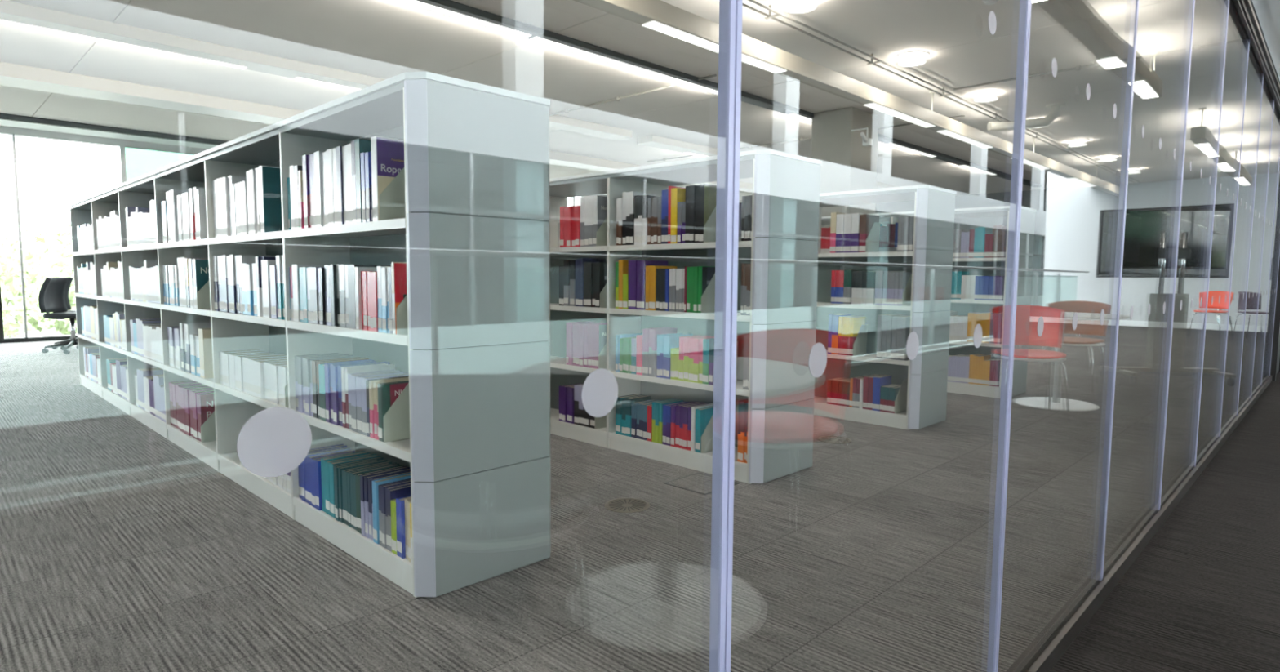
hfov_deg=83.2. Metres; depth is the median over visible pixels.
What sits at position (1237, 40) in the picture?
window
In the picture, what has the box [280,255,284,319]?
book
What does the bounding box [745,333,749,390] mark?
book
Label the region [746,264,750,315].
book
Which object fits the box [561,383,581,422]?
book
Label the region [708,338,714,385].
book
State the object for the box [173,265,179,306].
book
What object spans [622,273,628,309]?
book
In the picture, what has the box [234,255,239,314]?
book
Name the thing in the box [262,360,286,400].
book
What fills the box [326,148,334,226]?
book
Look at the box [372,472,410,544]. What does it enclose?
book
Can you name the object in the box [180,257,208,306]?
book
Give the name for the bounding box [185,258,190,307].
book
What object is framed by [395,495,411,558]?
book
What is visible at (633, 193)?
book
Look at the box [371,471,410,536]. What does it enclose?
book
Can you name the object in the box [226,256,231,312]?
book
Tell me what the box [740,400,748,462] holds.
book
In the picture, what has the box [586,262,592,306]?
book
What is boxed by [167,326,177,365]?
book
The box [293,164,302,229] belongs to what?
book
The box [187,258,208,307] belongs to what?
book
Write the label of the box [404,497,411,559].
book
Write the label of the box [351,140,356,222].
book
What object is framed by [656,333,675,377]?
book
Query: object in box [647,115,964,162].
ceiling light
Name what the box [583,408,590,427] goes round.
book
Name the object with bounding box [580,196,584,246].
book
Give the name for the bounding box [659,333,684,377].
book
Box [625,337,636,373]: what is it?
book
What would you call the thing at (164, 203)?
book
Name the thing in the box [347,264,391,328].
book
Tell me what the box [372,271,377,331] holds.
book
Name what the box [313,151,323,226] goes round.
book
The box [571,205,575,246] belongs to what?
book
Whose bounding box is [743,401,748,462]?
book
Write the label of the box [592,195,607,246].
book
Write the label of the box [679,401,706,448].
book
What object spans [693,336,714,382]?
book
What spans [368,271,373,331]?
book
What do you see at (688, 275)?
book
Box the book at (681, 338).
[678,334,699,381]
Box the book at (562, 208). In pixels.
[560,206,564,247]
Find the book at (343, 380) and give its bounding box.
[341,363,386,427]
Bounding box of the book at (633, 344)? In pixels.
[631,337,636,373]
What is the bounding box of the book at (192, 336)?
[189,333,198,375]
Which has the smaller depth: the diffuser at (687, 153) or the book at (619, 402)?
the book at (619, 402)
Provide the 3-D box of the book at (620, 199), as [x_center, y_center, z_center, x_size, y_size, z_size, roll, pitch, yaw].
[-0.047,-0.643,4.107,0.021,0.268,0.188,5,7,44]
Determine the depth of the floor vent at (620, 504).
3.15 m
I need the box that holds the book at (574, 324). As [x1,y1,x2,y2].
[573,323,575,365]
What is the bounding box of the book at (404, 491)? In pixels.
[386,484,411,551]
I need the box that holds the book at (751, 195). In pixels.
[750,195,752,240]
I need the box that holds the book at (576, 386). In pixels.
[573,383,583,425]
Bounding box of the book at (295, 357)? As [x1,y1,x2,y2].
[294,352,342,410]
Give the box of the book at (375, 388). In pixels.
[373,378,407,439]
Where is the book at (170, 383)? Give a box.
[168,380,194,426]
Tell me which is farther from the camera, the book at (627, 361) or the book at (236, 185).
the book at (627, 361)
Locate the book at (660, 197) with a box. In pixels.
[657,195,662,244]
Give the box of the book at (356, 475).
[355,465,403,532]
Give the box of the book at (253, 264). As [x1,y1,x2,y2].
[252,263,257,315]
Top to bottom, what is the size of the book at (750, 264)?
0.252 m
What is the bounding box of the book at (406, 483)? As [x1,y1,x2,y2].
[385,482,410,549]
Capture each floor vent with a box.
[604,497,649,512]
[663,472,738,494]
[817,435,851,443]
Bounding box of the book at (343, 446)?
[297,444,346,497]
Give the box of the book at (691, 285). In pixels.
[689,266,693,312]
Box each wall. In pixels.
[875,178,1195,322]
[1249,0,1279,84]
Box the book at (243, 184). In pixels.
[240,181,248,234]
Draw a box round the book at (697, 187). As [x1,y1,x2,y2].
[694,185,699,242]
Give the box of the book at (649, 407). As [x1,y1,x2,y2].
[647,404,652,441]
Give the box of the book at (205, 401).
[195,391,214,441]
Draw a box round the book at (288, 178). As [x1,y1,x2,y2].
[286,177,291,230]
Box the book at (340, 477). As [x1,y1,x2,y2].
[337,458,387,522]
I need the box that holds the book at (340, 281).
[338,265,342,327]
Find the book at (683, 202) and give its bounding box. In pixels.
[681,201,685,243]
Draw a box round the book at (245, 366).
[242,353,286,393]
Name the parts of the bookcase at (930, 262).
rail, panel, shelf, panel, shelf, shelf, shelf, corner trim, panel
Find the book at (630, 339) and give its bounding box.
[629,337,631,373]
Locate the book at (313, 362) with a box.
[311,356,360,418]
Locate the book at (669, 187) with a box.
[667,186,685,243]
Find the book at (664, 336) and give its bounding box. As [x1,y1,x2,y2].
[662,333,677,378]
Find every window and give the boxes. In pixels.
[0,128,119,342]
[118,142,203,183]
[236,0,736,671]
[570,195,591,206]
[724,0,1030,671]
[995,0,1137,671]
[1097,205,1193,277]
[1102,0,1194,579]
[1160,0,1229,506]
[1195,0,1249,466]
[1219,40,1263,436]
[1237,74,1274,414]
[1250,100,1279,399]
[1261,159,1279,385]
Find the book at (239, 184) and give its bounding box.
[238,182,243,235]
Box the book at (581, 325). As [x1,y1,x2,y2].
[579,322,601,366]
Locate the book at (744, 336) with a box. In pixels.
[742,334,746,389]
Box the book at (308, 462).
[306,448,355,505]
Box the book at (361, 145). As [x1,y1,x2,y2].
[354,138,371,222]
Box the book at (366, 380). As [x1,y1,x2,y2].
[365,375,408,436]
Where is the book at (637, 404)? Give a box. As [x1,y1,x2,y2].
[636,400,659,438]
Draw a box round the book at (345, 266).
[344,265,349,328]
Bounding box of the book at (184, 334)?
[183,322,211,372]
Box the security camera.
[851,127,872,146]
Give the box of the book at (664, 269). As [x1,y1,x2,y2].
[662,268,669,311]
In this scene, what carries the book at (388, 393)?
on the bookcase at (473, 238)
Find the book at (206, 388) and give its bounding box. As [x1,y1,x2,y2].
[188,387,213,437]
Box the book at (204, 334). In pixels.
[198,328,213,378]
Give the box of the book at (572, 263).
[569,260,575,306]
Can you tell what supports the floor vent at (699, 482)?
on the floor
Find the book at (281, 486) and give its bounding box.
[278,475,283,489]
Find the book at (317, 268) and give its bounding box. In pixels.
[316,267,321,324]
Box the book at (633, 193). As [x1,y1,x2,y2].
[629,191,656,244]
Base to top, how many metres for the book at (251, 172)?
0.280 m
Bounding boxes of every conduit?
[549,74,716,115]
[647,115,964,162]
[742,0,1142,183]
[953,44,1200,90]
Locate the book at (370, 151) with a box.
[369,151,373,221]
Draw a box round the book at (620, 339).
[619,337,631,372]
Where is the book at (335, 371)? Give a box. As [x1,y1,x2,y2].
[332,361,375,425]
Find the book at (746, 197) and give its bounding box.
[744,195,747,240]
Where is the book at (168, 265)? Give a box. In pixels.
[168,265,171,305]
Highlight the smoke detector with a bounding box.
[982,0,998,4]
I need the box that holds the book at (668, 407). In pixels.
[666,401,687,445]
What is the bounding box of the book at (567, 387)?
[566,385,573,422]
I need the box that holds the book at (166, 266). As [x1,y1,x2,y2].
[164,265,169,304]
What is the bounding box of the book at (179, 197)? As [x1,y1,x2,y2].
[177,195,182,241]
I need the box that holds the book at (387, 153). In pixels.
[370,135,404,221]
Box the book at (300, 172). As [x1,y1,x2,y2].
[297,170,304,228]
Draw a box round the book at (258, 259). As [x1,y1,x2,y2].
[255,256,262,316]
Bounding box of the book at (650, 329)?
[648,327,670,376]
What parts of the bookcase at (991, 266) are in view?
rail, panel, shelf, shelf, panel, shelf, shelf, corner trim, panel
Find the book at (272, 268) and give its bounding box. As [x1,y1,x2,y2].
[269,265,278,319]
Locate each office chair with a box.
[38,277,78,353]
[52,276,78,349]
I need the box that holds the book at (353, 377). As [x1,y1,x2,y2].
[350,370,403,432]
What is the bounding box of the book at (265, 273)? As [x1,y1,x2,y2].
[261,259,275,318]
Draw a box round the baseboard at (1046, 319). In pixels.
[1029,315,1185,328]
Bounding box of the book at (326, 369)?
[324,359,374,422]
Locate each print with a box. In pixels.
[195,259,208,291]
[200,394,214,425]
[376,137,404,177]
[377,175,395,220]
[382,382,408,417]
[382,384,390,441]
[394,262,407,302]
[395,302,400,333]
[597,195,607,230]
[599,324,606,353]
[703,184,716,226]
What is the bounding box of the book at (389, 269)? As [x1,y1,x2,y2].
[387,266,392,333]
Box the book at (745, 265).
[743,264,746,315]
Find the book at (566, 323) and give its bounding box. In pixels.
[565,322,568,364]
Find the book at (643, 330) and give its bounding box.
[642,328,644,375]
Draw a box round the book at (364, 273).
[362,271,368,330]
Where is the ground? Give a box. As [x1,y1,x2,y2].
[2,311,77,337]
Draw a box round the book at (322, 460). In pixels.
[320,450,368,511]
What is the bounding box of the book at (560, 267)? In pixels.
[559,266,561,305]
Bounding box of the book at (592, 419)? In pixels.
[590,415,595,428]
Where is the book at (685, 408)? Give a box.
[682,402,709,449]
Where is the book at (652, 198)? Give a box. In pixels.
[651,197,653,244]
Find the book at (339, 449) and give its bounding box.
[304,446,350,502]
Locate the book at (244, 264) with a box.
[243,263,252,315]
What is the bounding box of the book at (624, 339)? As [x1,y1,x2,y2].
[622,337,626,373]
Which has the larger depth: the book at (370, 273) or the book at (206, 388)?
the book at (206, 388)
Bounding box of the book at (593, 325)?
[591,323,602,368]
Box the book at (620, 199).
[618,197,622,244]
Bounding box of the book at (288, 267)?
[288,266,291,320]
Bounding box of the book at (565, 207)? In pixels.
[564,206,566,247]
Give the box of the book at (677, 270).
[675,269,679,311]
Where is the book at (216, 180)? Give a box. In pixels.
[214,178,220,237]
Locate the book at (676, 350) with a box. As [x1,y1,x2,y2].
[674,348,679,380]
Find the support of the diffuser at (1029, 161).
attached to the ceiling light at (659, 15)
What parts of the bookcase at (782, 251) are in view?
shelf, shelf, shelf, shelf, panel, rail, shelf, shelf, shelf, shelf, panel, panel, corner trim, panel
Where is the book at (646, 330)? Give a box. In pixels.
[644,326,668,376]
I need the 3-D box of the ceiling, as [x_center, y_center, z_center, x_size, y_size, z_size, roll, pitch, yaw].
[-1.054,-2.903,8.813,13.341,0.300,25.400,5,7,44]
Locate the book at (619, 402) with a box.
[615,394,640,435]
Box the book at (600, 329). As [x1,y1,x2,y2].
[595,323,606,368]
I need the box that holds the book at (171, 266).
[170,265,175,305]
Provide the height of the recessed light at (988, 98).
0.066 m
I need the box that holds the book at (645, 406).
[643,403,652,440]
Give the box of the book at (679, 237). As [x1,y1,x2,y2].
[676,201,682,243]
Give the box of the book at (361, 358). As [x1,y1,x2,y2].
[316,357,368,418]
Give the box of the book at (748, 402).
[746,402,748,463]
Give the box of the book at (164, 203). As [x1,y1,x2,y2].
[162,200,168,242]
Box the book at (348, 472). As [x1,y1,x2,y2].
[346,462,399,527]
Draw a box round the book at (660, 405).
[658,399,683,444]
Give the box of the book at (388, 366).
[344,364,395,428]
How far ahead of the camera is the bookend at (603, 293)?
4.21 m
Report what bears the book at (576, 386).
on the bookcase at (782, 251)
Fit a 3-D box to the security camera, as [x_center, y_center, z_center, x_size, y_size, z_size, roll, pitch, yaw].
[2.527,-2.314,8.354,0.272,0.212,0.267,5,7,44]
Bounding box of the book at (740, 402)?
[737,399,748,462]
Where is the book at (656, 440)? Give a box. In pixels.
[654,399,678,443]
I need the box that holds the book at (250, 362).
[247,355,286,395]
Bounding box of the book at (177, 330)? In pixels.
[175,328,182,369]
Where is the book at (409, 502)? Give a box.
[407,499,411,562]
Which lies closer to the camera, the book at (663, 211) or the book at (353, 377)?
the book at (353, 377)
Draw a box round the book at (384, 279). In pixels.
[381,267,387,333]
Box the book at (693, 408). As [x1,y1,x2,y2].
[690,403,713,451]
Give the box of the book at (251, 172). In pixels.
[248,168,257,233]
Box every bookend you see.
[196,280,210,309]
[200,410,216,442]
[284,383,288,407]
[378,167,405,220]
[383,382,409,442]
[395,294,408,335]
[595,216,607,245]
[595,414,606,428]
[598,342,606,368]
[600,284,606,307]
[701,273,715,313]
[701,413,713,453]
[703,205,716,242]
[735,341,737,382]
[853,324,867,355]
[865,222,879,252]
[894,379,907,413]
[902,273,911,306]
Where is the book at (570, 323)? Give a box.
[568,320,594,364]
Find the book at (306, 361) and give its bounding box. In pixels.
[303,355,350,415]
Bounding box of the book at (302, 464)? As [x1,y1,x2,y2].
[300,445,342,501]
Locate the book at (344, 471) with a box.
[343,462,388,525]
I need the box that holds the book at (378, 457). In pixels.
[333,456,383,518]
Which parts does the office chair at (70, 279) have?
seat, backrest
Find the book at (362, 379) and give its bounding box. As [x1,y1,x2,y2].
[360,372,408,435]
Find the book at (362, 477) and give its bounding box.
[360,465,409,536]
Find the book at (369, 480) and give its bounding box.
[367,470,410,539]
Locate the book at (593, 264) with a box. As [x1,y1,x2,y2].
[592,262,595,306]
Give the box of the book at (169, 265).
[168,265,172,305]
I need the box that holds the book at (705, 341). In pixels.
[702,337,714,384]
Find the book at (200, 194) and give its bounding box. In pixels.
[194,189,207,239]
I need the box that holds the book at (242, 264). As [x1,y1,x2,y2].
[240,263,244,314]
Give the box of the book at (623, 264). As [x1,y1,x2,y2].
[618,259,631,308]
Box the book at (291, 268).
[289,266,293,320]
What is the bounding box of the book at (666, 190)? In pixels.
[664,189,668,243]
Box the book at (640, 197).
[637,195,642,244]
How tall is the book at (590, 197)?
0.300 m
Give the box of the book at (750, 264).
[748,263,751,315]
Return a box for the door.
[1268,256,1279,380]
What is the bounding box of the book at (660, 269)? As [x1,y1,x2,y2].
[659,268,662,311]
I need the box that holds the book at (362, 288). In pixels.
[360,271,376,329]
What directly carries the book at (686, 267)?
on the bookcase at (782, 251)
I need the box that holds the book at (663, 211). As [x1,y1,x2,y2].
[661,190,665,244]
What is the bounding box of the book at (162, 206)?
[160,200,164,243]
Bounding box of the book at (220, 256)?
[219,255,224,311]
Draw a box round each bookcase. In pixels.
[68,71,551,597]
[549,149,822,484]
[738,185,956,430]
[821,205,1036,398]
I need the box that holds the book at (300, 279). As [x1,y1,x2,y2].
[298,266,303,322]
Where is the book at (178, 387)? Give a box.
[177,383,203,431]
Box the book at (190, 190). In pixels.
[188,188,195,239]
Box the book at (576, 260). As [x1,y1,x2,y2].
[575,258,578,306]
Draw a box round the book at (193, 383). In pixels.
[175,382,200,429]
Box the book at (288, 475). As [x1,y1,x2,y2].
[286,471,290,493]
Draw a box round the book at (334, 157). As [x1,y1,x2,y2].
[332,147,337,225]
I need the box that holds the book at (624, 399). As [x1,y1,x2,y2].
[622,394,647,435]
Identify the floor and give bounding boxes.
[0,321,1279,671]
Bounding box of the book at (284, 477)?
[282,473,287,491]
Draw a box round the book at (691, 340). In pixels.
[688,336,710,382]
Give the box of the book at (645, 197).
[642,195,657,244]
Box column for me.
[811,106,878,227]
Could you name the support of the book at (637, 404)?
on the bookcase at (782, 251)
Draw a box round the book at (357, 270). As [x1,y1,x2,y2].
[354,266,376,329]
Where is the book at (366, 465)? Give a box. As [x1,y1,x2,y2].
[341,460,391,523]
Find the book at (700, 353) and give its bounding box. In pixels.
[698,337,714,383]
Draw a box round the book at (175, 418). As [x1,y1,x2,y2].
[171,381,196,427]
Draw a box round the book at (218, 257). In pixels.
[217,255,221,311]
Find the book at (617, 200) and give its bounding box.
[616,198,618,245]
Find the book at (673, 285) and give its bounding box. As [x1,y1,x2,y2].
[671,268,679,311]
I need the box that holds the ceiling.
[0,0,1201,199]
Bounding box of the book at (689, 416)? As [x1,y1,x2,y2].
[687,403,708,450]
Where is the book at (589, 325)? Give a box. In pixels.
[587,322,606,368]
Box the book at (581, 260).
[578,257,604,306]
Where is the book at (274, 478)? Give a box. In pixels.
[272,476,277,485]
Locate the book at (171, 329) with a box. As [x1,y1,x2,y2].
[168,326,179,367]
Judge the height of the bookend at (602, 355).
0.215 m
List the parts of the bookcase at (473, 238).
shelf, shelf, shelf, shelf, shelf, shelf, shelf, shelf, shelf, shelf, shelf, shelf, shelf, shelf, shelf, shelf, rail, shelf, shelf, shelf, shelf, panel, panel, shelf, shelf, shelf, shelf, panel, corner trim, panel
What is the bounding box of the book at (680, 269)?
[678,268,682,311]
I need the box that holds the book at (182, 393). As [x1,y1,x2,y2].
[180,384,207,433]
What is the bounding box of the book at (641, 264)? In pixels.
[636,260,667,310]
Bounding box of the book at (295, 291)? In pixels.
[291,264,324,321]
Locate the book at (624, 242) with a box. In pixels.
[622,191,627,244]
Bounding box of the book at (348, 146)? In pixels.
[346,143,353,223]
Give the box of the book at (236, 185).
[234,182,239,235]
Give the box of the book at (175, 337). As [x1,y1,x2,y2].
[173,328,177,368]
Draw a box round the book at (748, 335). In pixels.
[747,335,749,390]
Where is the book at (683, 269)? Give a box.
[682,268,684,311]
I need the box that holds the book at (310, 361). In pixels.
[309,356,353,416]
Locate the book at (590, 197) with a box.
[588,195,594,246]
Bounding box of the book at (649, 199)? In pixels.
[647,197,651,244]
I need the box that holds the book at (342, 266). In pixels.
[340,264,347,327]
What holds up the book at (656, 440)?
on the bookcase at (782, 251)
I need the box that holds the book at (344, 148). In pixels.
[342,145,348,224]
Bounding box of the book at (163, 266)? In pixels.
[162,265,166,304]
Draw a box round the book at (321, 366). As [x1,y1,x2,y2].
[318,364,325,421]
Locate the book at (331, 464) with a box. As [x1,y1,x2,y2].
[328,453,380,517]
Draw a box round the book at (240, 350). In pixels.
[218,348,263,384]
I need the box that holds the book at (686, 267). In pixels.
[684,266,690,311]
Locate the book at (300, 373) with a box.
[297,353,341,413]
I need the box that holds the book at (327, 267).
[325,265,331,325]
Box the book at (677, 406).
[675,400,700,448]
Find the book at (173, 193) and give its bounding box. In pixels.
[168,189,188,242]
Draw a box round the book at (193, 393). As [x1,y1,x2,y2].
[191,389,213,439]
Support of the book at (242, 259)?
on the bookcase at (473, 238)
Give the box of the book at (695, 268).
[693,266,698,312]
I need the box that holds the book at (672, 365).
[670,347,679,379]
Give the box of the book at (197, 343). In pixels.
[195,335,199,376]
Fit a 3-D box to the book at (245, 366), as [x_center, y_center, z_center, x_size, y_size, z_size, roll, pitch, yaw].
[-1.751,0.176,3.389,0.086,0.164,0.186,5,7,44]
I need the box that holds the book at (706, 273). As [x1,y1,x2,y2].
[697,266,715,312]
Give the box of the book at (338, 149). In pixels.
[335,146,343,224]
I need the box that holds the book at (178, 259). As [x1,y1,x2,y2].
[177,257,182,306]
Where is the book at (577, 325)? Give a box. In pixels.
[575,321,597,366]
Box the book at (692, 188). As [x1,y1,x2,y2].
[688,185,695,242]
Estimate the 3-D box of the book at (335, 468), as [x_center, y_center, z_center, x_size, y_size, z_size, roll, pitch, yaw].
[-1.064,0.579,2.723,0.023,0.202,0.166,5,7,44]
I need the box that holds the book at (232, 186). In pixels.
[230,183,236,235]
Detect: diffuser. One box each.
[0,19,247,69]
[293,76,360,90]
[396,0,531,37]
[529,36,718,94]
[641,20,786,73]
[683,151,708,156]
[787,113,812,122]
[863,102,935,127]
[885,142,936,157]
[937,129,992,148]
[959,164,996,175]
[1010,157,1049,169]
[1067,177,1096,186]
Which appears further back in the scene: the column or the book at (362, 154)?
the column
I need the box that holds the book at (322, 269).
[320,267,325,324]
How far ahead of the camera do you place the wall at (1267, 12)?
4.64 m
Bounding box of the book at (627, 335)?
[618,333,642,372]
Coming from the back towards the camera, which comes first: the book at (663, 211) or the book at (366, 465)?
the book at (663, 211)
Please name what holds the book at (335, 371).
on the bookcase at (473, 238)
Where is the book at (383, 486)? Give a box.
[380,479,410,548]
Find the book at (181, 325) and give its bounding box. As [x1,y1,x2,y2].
[179,321,210,371]
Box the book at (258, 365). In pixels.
[253,358,286,399]
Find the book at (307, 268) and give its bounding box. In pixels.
[306,267,311,323]
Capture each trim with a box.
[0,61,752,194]
[0,112,227,145]
[0,119,607,195]
[0,125,607,195]
[1005,375,1272,671]
[1233,0,1279,111]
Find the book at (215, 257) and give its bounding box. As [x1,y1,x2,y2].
[213,255,218,311]
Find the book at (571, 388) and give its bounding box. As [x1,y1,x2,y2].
[568,386,573,423]
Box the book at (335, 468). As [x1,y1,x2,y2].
[333,458,377,521]
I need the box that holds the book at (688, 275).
[686,266,690,312]
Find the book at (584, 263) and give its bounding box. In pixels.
[583,262,595,306]
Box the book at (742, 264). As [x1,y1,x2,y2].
[740,263,750,315]
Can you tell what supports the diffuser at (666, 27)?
attached to the ceiling light at (659, 15)
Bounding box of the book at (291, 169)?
[288,164,295,229]
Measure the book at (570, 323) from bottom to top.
0.266 m
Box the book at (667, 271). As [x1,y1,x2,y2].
[665,269,669,311]
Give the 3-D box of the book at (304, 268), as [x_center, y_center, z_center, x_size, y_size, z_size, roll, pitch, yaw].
[-1.227,-0.161,2.833,0.036,0.216,0.175,5,7,44]
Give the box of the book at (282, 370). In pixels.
[277,364,287,406]
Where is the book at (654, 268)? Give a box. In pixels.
[652,266,676,310]
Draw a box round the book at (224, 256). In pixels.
[222,254,229,312]
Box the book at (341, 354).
[302,354,353,413]
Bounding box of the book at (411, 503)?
[409,502,412,563]
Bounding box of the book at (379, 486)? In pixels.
[377,478,410,546]
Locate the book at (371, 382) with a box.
[368,377,408,438]
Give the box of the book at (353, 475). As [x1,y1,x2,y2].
[352,465,398,530]
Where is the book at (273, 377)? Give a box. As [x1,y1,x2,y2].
[268,362,286,404]
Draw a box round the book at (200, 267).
[191,258,208,308]
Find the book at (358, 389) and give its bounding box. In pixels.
[355,372,402,434]
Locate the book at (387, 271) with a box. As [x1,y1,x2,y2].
[386,266,389,333]
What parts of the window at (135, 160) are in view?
pane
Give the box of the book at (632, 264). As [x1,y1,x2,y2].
[628,259,637,309]
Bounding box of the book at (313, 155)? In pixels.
[311,153,315,227]
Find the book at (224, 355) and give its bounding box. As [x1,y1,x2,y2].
[222,350,268,386]
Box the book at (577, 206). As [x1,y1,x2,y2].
[575,204,580,246]
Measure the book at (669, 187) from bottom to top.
0.303 m
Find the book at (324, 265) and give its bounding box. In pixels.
[324,265,327,324]
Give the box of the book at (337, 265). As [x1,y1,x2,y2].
[336,264,340,326]
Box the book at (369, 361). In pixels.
[328,360,376,423]
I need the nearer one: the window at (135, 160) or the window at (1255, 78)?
the window at (1255, 78)
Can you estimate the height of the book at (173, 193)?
0.294 m
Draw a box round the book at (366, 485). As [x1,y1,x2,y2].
[364,467,410,537]
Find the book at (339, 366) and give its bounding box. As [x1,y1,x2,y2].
[337,361,389,426]
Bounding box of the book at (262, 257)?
[261,256,275,298]
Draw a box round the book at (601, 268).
[595,262,607,307]
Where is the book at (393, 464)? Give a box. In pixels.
[349,463,399,528]
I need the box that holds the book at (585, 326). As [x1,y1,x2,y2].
[583,324,587,367]
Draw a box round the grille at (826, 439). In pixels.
[820,436,848,442]
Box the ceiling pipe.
[986,102,1065,130]
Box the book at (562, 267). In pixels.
[561,266,564,305]
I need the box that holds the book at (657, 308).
[655,268,659,311]
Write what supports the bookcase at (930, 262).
on the floor
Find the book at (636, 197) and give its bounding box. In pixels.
[634,195,639,244]
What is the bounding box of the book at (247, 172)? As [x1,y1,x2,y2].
[246,170,251,234]
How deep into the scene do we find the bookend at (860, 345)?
5.09 m
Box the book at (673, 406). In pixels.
[670,400,693,446]
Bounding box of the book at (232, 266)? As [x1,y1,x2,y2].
[229,254,253,313]
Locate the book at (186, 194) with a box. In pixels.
[183,191,191,240]
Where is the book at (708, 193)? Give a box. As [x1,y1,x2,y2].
[698,183,716,242]
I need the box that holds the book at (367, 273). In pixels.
[366,271,370,330]
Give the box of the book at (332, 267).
[329,264,337,326]
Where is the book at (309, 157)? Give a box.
[307,154,313,227]
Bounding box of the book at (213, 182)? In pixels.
[212,180,217,237]
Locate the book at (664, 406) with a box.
[662,400,686,444]
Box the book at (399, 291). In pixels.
[391,262,407,333]
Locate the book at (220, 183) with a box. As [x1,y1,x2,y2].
[217,177,223,236]
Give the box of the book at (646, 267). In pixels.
[645,266,648,310]
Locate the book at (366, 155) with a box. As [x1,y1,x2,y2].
[364,151,371,222]
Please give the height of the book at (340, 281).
0.220 m
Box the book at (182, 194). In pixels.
[181,193,186,240]
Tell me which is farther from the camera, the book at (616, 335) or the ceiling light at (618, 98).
the ceiling light at (618, 98)
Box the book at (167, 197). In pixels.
[165,191,171,242]
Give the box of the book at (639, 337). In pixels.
[635,334,642,374]
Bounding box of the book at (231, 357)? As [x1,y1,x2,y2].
[228,351,270,389]
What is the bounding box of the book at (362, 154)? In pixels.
[360,151,365,222]
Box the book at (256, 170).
[254,167,260,233]
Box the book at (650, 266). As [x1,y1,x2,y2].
[648,265,657,310]
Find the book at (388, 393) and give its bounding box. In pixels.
[377,380,408,441]
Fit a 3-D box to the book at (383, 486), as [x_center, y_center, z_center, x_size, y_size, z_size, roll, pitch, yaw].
[-0.790,0.598,2.469,0.023,0.210,0.189,5,7,44]
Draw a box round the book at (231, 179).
[227,175,246,235]
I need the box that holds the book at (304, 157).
[302,154,310,228]
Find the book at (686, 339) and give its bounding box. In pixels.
[683,335,711,381]
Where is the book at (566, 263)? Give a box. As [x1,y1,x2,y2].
[564,260,569,306]
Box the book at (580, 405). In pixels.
[578,386,583,426]
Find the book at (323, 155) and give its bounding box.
[320,151,328,226]
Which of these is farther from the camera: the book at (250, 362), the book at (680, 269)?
the book at (680, 269)
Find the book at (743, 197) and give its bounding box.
[741,195,745,240]
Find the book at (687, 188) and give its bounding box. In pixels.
[684,186,689,243]
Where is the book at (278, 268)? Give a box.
[275,255,283,319]
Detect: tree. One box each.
[0,221,64,337]
[3,220,77,335]
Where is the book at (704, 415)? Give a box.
[694,405,713,453]
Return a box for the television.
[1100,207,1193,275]
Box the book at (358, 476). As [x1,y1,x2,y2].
[357,475,361,533]
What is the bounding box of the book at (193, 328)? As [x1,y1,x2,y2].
[185,323,211,373]
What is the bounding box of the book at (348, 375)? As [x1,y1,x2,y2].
[347,369,399,430]
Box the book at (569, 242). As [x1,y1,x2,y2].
[566,206,572,247]
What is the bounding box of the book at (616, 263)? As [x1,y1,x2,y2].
[615,262,618,308]
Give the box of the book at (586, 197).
[584,195,588,246]
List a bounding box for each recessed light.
[780,0,818,13]
[895,51,928,66]
[972,90,1000,102]
[1066,139,1088,146]
[1098,155,1118,161]
[1128,168,1142,173]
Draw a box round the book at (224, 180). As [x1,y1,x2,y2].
[221,177,230,236]
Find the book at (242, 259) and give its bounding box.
[238,255,272,314]
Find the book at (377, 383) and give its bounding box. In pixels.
[376,378,408,439]
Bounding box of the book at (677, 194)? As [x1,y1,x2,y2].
[671,187,685,243]
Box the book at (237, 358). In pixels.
[234,352,274,391]
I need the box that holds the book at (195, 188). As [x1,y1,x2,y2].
[192,186,204,239]
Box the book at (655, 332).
[651,327,677,377]
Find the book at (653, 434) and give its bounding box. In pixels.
[651,398,673,442]
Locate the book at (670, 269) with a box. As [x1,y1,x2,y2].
[668,268,672,311]
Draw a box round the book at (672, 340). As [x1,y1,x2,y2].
[666,333,692,378]
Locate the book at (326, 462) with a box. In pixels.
[324,453,370,515]
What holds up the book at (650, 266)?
on the bookcase at (782, 251)
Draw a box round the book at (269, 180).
[257,165,282,232]
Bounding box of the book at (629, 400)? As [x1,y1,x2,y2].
[625,395,650,436]
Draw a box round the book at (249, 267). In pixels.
[245,264,253,315]
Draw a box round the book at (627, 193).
[626,191,629,244]
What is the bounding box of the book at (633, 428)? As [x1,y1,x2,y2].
[631,399,657,438]
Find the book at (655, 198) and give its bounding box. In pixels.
[653,196,657,244]
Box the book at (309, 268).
[308,266,324,323]
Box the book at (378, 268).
[376,266,391,332]
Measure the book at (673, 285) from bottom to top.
0.230 m
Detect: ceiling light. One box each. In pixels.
[0,0,632,140]
[394,0,1041,186]
[573,0,1127,196]
[637,134,900,188]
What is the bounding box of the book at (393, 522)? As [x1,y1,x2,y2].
[391,498,396,555]
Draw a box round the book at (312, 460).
[310,451,353,508]
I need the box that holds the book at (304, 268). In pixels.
[302,266,308,322]
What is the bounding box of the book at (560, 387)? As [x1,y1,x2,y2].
[559,382,581,421]
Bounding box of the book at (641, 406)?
[639,400,657,439]
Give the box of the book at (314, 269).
[311,267,319,324]
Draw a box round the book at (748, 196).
[746,195,751,240]
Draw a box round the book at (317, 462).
[314,458,322,510]
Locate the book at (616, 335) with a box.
[615,333,637,371]
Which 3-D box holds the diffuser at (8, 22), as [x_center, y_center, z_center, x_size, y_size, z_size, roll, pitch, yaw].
[-4.392,-2.436,5.987,0.088,0.008,2.050,5,7,44]
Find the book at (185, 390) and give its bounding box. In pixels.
[183,386,211,435]

